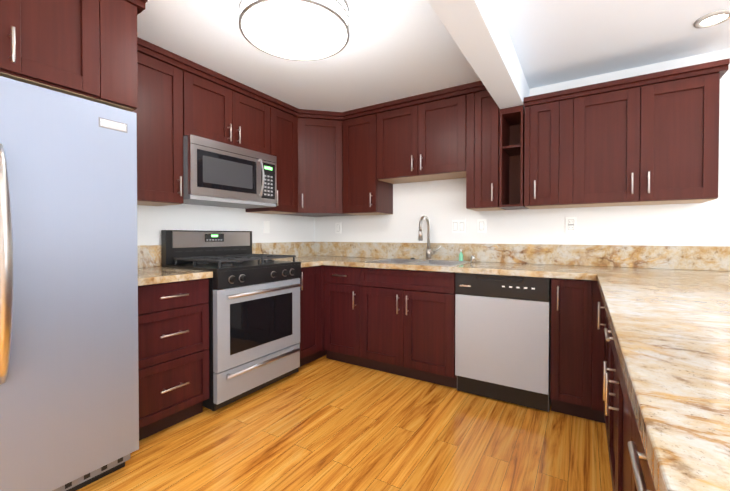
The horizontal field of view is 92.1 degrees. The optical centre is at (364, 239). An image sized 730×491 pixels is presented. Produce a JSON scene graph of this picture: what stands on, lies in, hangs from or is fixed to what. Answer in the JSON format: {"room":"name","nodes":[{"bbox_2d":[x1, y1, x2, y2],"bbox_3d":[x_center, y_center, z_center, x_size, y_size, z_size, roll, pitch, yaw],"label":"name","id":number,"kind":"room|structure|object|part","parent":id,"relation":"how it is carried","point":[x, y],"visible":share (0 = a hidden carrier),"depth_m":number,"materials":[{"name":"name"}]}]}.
{"room":"kitchen","nodes":[
{"label":"kitchen","id":0,"kind":"room"},
{"bbox_2d":[137,204,313,245],"bbox_3d":[-1.775,-0.045,2.202,0.150,2.300,8.000,0,1,32],"label":"wall","id":1,"kind":"structure","parent":0,"point":[153,222],"depth_m":2.93,"materials":[{"name":"white paint"}]},
{"bbox_2d":[0,0,27,81],"bbox_3d":[-1.727,-0.889,1.403,0.763,0.519,0.334,0,1,32],"label":"upper cabinet","id":2,"kind":"object","parent":1,"relation":"attached to","point":[13,13],"depth_m":1.33,"materials":[{"name":"brown wood"}]},
{"bbox_2d":[24,0,103,103],"bbox_3d":[-1.605,-0.892,1.599,0.763,0.519,0.390,0,1,32],"label":"upper cabinet","id":3,"kind":"object","parent":1,"relation":"attached to","point":[66,37],"depth_m":1.48,"materials":[{"name":"brown wood"}]},
{"bbox_2d":[104,0,143,115],"bbox_3d":[-1.477,-0.894,1.804,0.763,0.519,0.222,0,1,32],"label":"upper cabinet","id":4,"kind":"object","parent":1,"relation":"attached to","point":[123,50],"depth_m":1.65,"materials":[{"name":"brown wood"}]},
{"bbox_2d":[136,44,187,205],"bbox_3d":[-1.473,-0.699,2.223,0.328,0.919,0.480,0,1,32],"label":"upper cabinet","id":5,"kind":"object","parent":1,"relation":"attached to","point":[162,126],"depth_m":2.23,"materials":[{"name":"brown wood"}]},
{"bbox_2d":[138,243,312,266],"bbox_3d":[-1.147,0.107,3.048,0.019,0.155,2.198,0,1,32],"label":"backsplash","id":6,"kind":"structure","parent":1,"relation":"attached to","point":[148,255],"depth_m":3.31,"materials":[{"name":"beige stone"}]},
{"bbox_2d":[188,64,271,154],"bbox_3d":[-1.142,-0.933,2.751,0.328,0.464,0.764,0,1,32],"label":"upper cabinet","id":7,"kind":"object","parent":1,"relation":"attached to","point":[218,110],"depth_m":2.62,"materials":[{"name":"brown wood"}]},
{"bbox_2d":[182,134,276,208],"bbox_3d":[-1.086,-0.487,2.721,0.458,0.422,0.760,0,1,32],"label":"over-the-range microwave","id":8,"kind":"object","parent":7,"relation":"attached to","point":[218,174],"visible":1,"depth_m":2.56,"materials":[{"name":"grey metal"}]},
{"bbox_3d":[-0.817,-0.493,2.777,0.060,0.297,0.018,0,1,32],"label":"handle","id":9,"kind":"part","parent":8,"relation":"part of","materials":[{"name":"silver metal"}]},
{"bbox_2d":[263,221,269,232],"bbox_3d":[-0.945,-0.124,3.380,0.010,0.116,0.072,0,1,32],"label":"electrical outlet plate","id":10,"kind":"object","parent":1,"relation":"attached to","point":[266,226],"visible":1,"depth_m":3.37,"materials":[{"name":"white plastic"}]},
{"bbox_2d":[245,100,299,215],"bbox_3d":[-0.817,-0.712,3.231,0.375,0.919,0.384,0,1,32],"label":"upper cabinet","id":11,"kind":"object","parent":1,"relation":"attached to","point":[283,115],"depth_m":3.14,"materials":[{"name":"brown wood"}]},
{"bbox_2d":[77,355,612,490],"bbox_3d":[0.664,1.174,0.695,5.900,0.100,8.000,0,1,32],"label":"floor","id":12,"kind":"structure","parent":0,"point":[323,423],"depth_m":1.91,"materials":[{"name":"brown wood"}]},
{"bbox_2d":[0,76,138,490],"bbox_3d":[-1.544,0.256,1.555,0.852,1.715,0.702,0,1,32],"label":"fridge","id":13,"kind":"object","parent":12,"relation":"on","point":[69,397],"visible":1,"depth_m":1.45,"materials":[{"name":"grey metal"}]},
{"bbox_3d":[-1.291,0.087,1.253,0.106,0.874,0.040,0,1,32],"label":"handle","id":14,"kind":"part","parent":13,"relation":"part of","materials":[{"name":"silver metal"}]},
{"bbox_2d":[138,279,208,440],"bbox_3d":[-1.356,0.671,2.172,0.598,0.870,0.478,0,1,32],"label":"base cabinet","id":15,"kind":"object","parent":12,"relation":"on","point":[173,318],"depth_m":2.02,"materials":[{"name":"brown wood"}]},
{"bbox_2d":[138,267,212,286],"bbox_3d":[-1.342,0.215,2.157,0.633,0.039,0.478,0,1,32],"label":"countertop","id":16,"kind":"structure","parent":15,"relation":"on","point":[147,276],"depth_m":2.07,"materials":[{"name":"beige stone"}]},
{"bbox_2d":[161,230,300,410],"bbox_3d":[-0.966,0.514,2.664,0.682,1.172,0.760,0,1,32],"label":"stove","id":17,"kind":"object","parent":12,"relation":"on","point":[254,322],"visible":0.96,"depth_m":2.49,"materials":[{"name":"silver metal"}]},
{"bbox_2d":[298,267,324,367],"bbox_3d":[-0.714,0.658,3.182,0.618,0.870,0.368,0,1,32],"label":"base cabinet","id":18,"kind":"object","parent":12,"relation":"on","point":[312,280],"depth_m":3.07,"materials":[{"name":"brown wood"}]},
{"bbox_2d":[273,259,324,266],"bbox_3d":[-0.722,0.203,3.149,0.633,0.039,0.313,0,1,32],"label":"countertop","id":19,"kind":"structure","parent":18,"relation":"on","point":[304,262],"depth_m":3.10,"materials":[{"name":"beige stone"}]},
{"bbox_2d":[325,267,400,369],"bbox_3d":[-0.040,0.657,3.295,0.487,0.870,0.618,0,1,32],"label":"base cabinet","id":20,"kind":"object","parent":12,"relation":"on","point":[363,322],"depth_m":2.96,"materials":[{"name":"brown wood"}]},
{"bbox_2d":[289,255,596,278],"bbox_3d":[0.387,0.205,3.015,2.658,0.039,0.633,0,1,32],"label":"countertop","id":21,"kind":"structure","parent":20,"relation":"on","point":[543,270],"depth_m":2.46,"materials":[{"name":"beige stone"}]},
{"bbox_2d":[365,255,472,294],"bbox_3d":[0.453,0.271,2.982,0.774,0.210,0.490,0,1,32],"label":"sink","id":22,"kind":"object","parent":21,"relation":"in","point":[413,272],"depth_m":2.76,"materials":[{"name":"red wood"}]},
{"bbox_2d":[417,215,440,258],"bbox_3d":[0.566,-0.018,3.076,0.148,0.398,0.234,0,1,32],"label":"faucet","id":23,"kind":"object","parent":21,"relation":"on","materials":[{"name":"silver metal"}]},
{"bbox_2d":[459,250,462,260],"bbox_3d":[0.822,0.131,3.014,0.036,0.099,0.043,0,1,32],"label":"soap bottle","id":24,"kind":"object","parent":21,"relation":"on","point":[460,255],"depth_m":3.00,"materials":[{"name":"green plastic"}]},
{"bbox_2d":[455,273,550,411],"bbox_3d":[1.056,0.667,2.611,0.594,0.866,0.604,0,1,32],"label":"dishwasher","id":25,"kind":"object","parent":12,"relation":"on","point":[502,337],"visible":0.94,"depth_m":2.34,"materials":[{"name":"grey metal"}]},
{"bbox_2d":[550,279,588,418],"bbox_3d":[1.447,0.668,2.379,0.300,0.870,0.598,0,1,32],"label":"base cabinet","id":26,"kind":"object","parent":12,"relation":"on","point":[569,368],"depth_m":2.16,"materials":[{"name":"brown wood"}]},
{"bbox_2d":[593,267,729,490],"bbox_3d":[1.182,0.231,0.872,0.960,0.039,3.428,0,1,32],"label":"countertop","id":27,"kind":"structure","parent":26,"relation":"on","point":[669,328],"depth_m":0.62,"materials":[{"name":"beige stone"}]},
{"bbox_2d":[589,279,604,421],"bbox_3d":[1.584,0.675,1.843,0.660,0.870,0.207,0,1,32],"label":"base cabinet","id":28,"kind":"object","parent":12,"relation":"on","point":[596,312],"depth_m":2.08,"materials":[{"name":"brown wood"}]},
{"bbox_2d":[601,339,604,422],"bbox_3d":[1.479,0.677,1.619,0.600,0.870,0.415,0,1,32],"label":"base cabinet","id":29,"kind":"object","parent":12,"relation":"on","point":[602,340],"depth_m":2.06,"materials":[{"name":"brown wood"}]},
{"bbox_2d":[605,323,620,490],"bbox_3d":[1.162,0.684,1.109,0.600,0.870,1.054,0,1,32],"label":"base cabinet","id":30,"kind":"object","parent":12,"relation":"on","point":[612,372],"depth_m":1.33,"materials":[{"name":"brown wood"}]},
{"bbox_2d":[621,383,648,490],"bbox_3d":[0.706,0.692,0.380,0.600,0.870,0.934,0,1,32],"label":"base cabinet","id":31,"kind":"object","parent":12,"relation":"on","point":[633,477],"depth_m":0.91,"materials":[{"name":"brown wood"}]},
{"bbox_2d":[137,0,729,111],"bbox_3d":[0.664,-1.226,0.666,5.900,0.100,8.000,0,1,32],"label":"ceiling","id":32,"kind":"structure","parent":0,"point":[392,50],"depth_m":2.15,"materials":[{"name":"white paint"}]},
{"bbox_2d":[239,0,349,60],"bbox_3d":[-0.359,-1.126,1.824,0.558,0.128,0.558,0,1,32],"label":"ceiling light fixture","id":33,"kind":"object","parent":32,"relation":"attached to","point":[304,30],"visible":1,"depth_m":1.76,"materials":[{"name":"white"}]},
{"bbox_2d":[427,0,529,108],"bbox_3d":[-0.348,-1.059,0.297,0.165,0.224,5.998,0,1,32],"label":"ceiling beam","id":34,"kind":"structure","parent":32,"relation":"attached to","point":[477,30],"depth_m":1.80,"materials":[{"name":"white paint"}]},
{"bbox_2d":[694,9,729,27],"bbox_3d":[1.875,-1.185,1.891,0.160,0.012,0.160,0,1,32],"label":"recessed light","id":35,"kind":"object","parent":32,"relation":"in","point":[714,18],"visible":1,"depth_m":1.89,"materials":[{"name":"grey plastic"}]},
{"bbox_2d":[314,49,729,245],"bbox_3d":[0.892,-0.056,3.143,3.380,2.300,0.120,0,1,32],"label":"wall","id":36,"kind":"structure","parent":0,"point":[440,205],"depth_m":2.69,"materials":[{"name":"white paint"}]},
{"bbox_2d":[296,108,343,216],"bbox_3d":[-0.460,-0.715,3.501,0.694,0.919,0.685,0,1,32],"label":"upper cabinet","id":37,"kind":"object","parent":36,"relation":"attached to","point":[319,134],"depth_m":3.33,"materials":[{"name":"brown wood"}]},
{"bbox_2d":[335,223,340,232],"bbox_3d":[-0.288,-0.129,3.800,0.072,0.116,0.011,0,1,32],"label":"switch plate","id":38,"kind":"object","parent":36,"relation":"attached to","point":[337,227],"visible":1,"depth_m":3.80,"materials":[{"name":"white plastic"}]},
{"bbox_2d":[344,104,392,215],"bbox_3d":[0.021,-0.713,3.384,0.497,0.919,0.375,0,1,32],"label":"upper cabinet","id":39,"kind":"object","parent":36,"relation":"attached to","point":[366,191],"depth_m":3.26,"materials":[{"name":"brown wood"}]},
{"bbox_2d":[384,88,467,183],"bbox_3d":[0.530,-0.857,3.092,0.808,0.624,0.328,0,1,32],"label":"upper cabinet","id":40,"kind":"object","parent":36,"relation":"attached to","point":[426,138],"depth_m":2.92,"materials":[{"name":"brown wood"}]},
{"bbox_2d":[452,220,465,232],"bbox_3d":[0.827,-0.121,3.104,0.118,0.116,0.011,0,1,32],"label":"switch plate","id":41,"kind":"object","parent":36,"relation":"attached to","point":[458,226],"visible":1,"depth_m":3.10,"materials":[{"name":"white plastic"}]},
{"bbox_2d":[477,219,485,232],"bbox_3d":[0.995,-0.119,3.000,0.072,0.116,0.011,0,1,32],"label":"switch plate","id":42,"kind":"object","parent":36,"relation":"attached to","point":[481,225],"visible":1,"depth_m":3.00,"materials":[{"name":"white plastic"}]},
{"bbox_2d":[456,84,511,210],"bbox_3d":[0.957,-0.707,2.828,0.332,0.919,0.328,0,1,32],"label":"upper cabinet","id":43,"kind":"object","parent":36,"relation":"attached to","point":[488,177],"depth_m":2.68,"materials":[{"name":"brown wood"}]},
{"bbox_2d":[499,105,528,209],"bbox_3d":[1.152,-0.607,2.707,0.160,0.723,0.328,0,1,32],"label":"open shelf","id":44,"kind":"object","parent":43,"relation":"attached to","point":[512,120],"depth_m":2.67,"materials":[{"name":"brown wood"}]},
{"bbox_2d":[313,243,729,270],"bbox_3d":[0.862,0.107,3.079,3.356,0.155,0.019,0,1,32],"label":"backsplash","id":45,"kind":"structure","parent":36,"relation":"attached to","point":[683,258],"depth_m":2.67,"materials":[{"name":"beige stone"}]},
{"bbox_2d":[516,92,575,208],"bbox_3d":[1.345,-0.612,2.587,0.326,0.735,0.328,0,1,32],"label":"upper cabinet","id":46,"kind":"object","parent":36,"relation":"attached to","point":[546,138],"depth_m":2.45,"materials":[{"name":"brown wood"}]},
{"bbox_2d":[565,217,576,231],"bbox_3d":[1.553,-0.115,2.652,0.072,0.116,0.011,0,1,32],"label":"electrical outlet plate","id":47,"kind":"object","parent":36,"relation":"attached to","point":[570,224],"visible":1,"depth_m":2.65,"materials":[{"name":"white plastic"}]},
{"bbox_2d":[576,64,723,207],"bbox_3d":[1.751,-0.609,2.333,0.792,0.735,0.328,0,1,32],"label":"upper cabinet","id":48,"kind":"object","parent":36,"relation":"attached to","point":[649,139],"depth_m":2.15,"materials":[{"name":"brown wood"}]}
]}

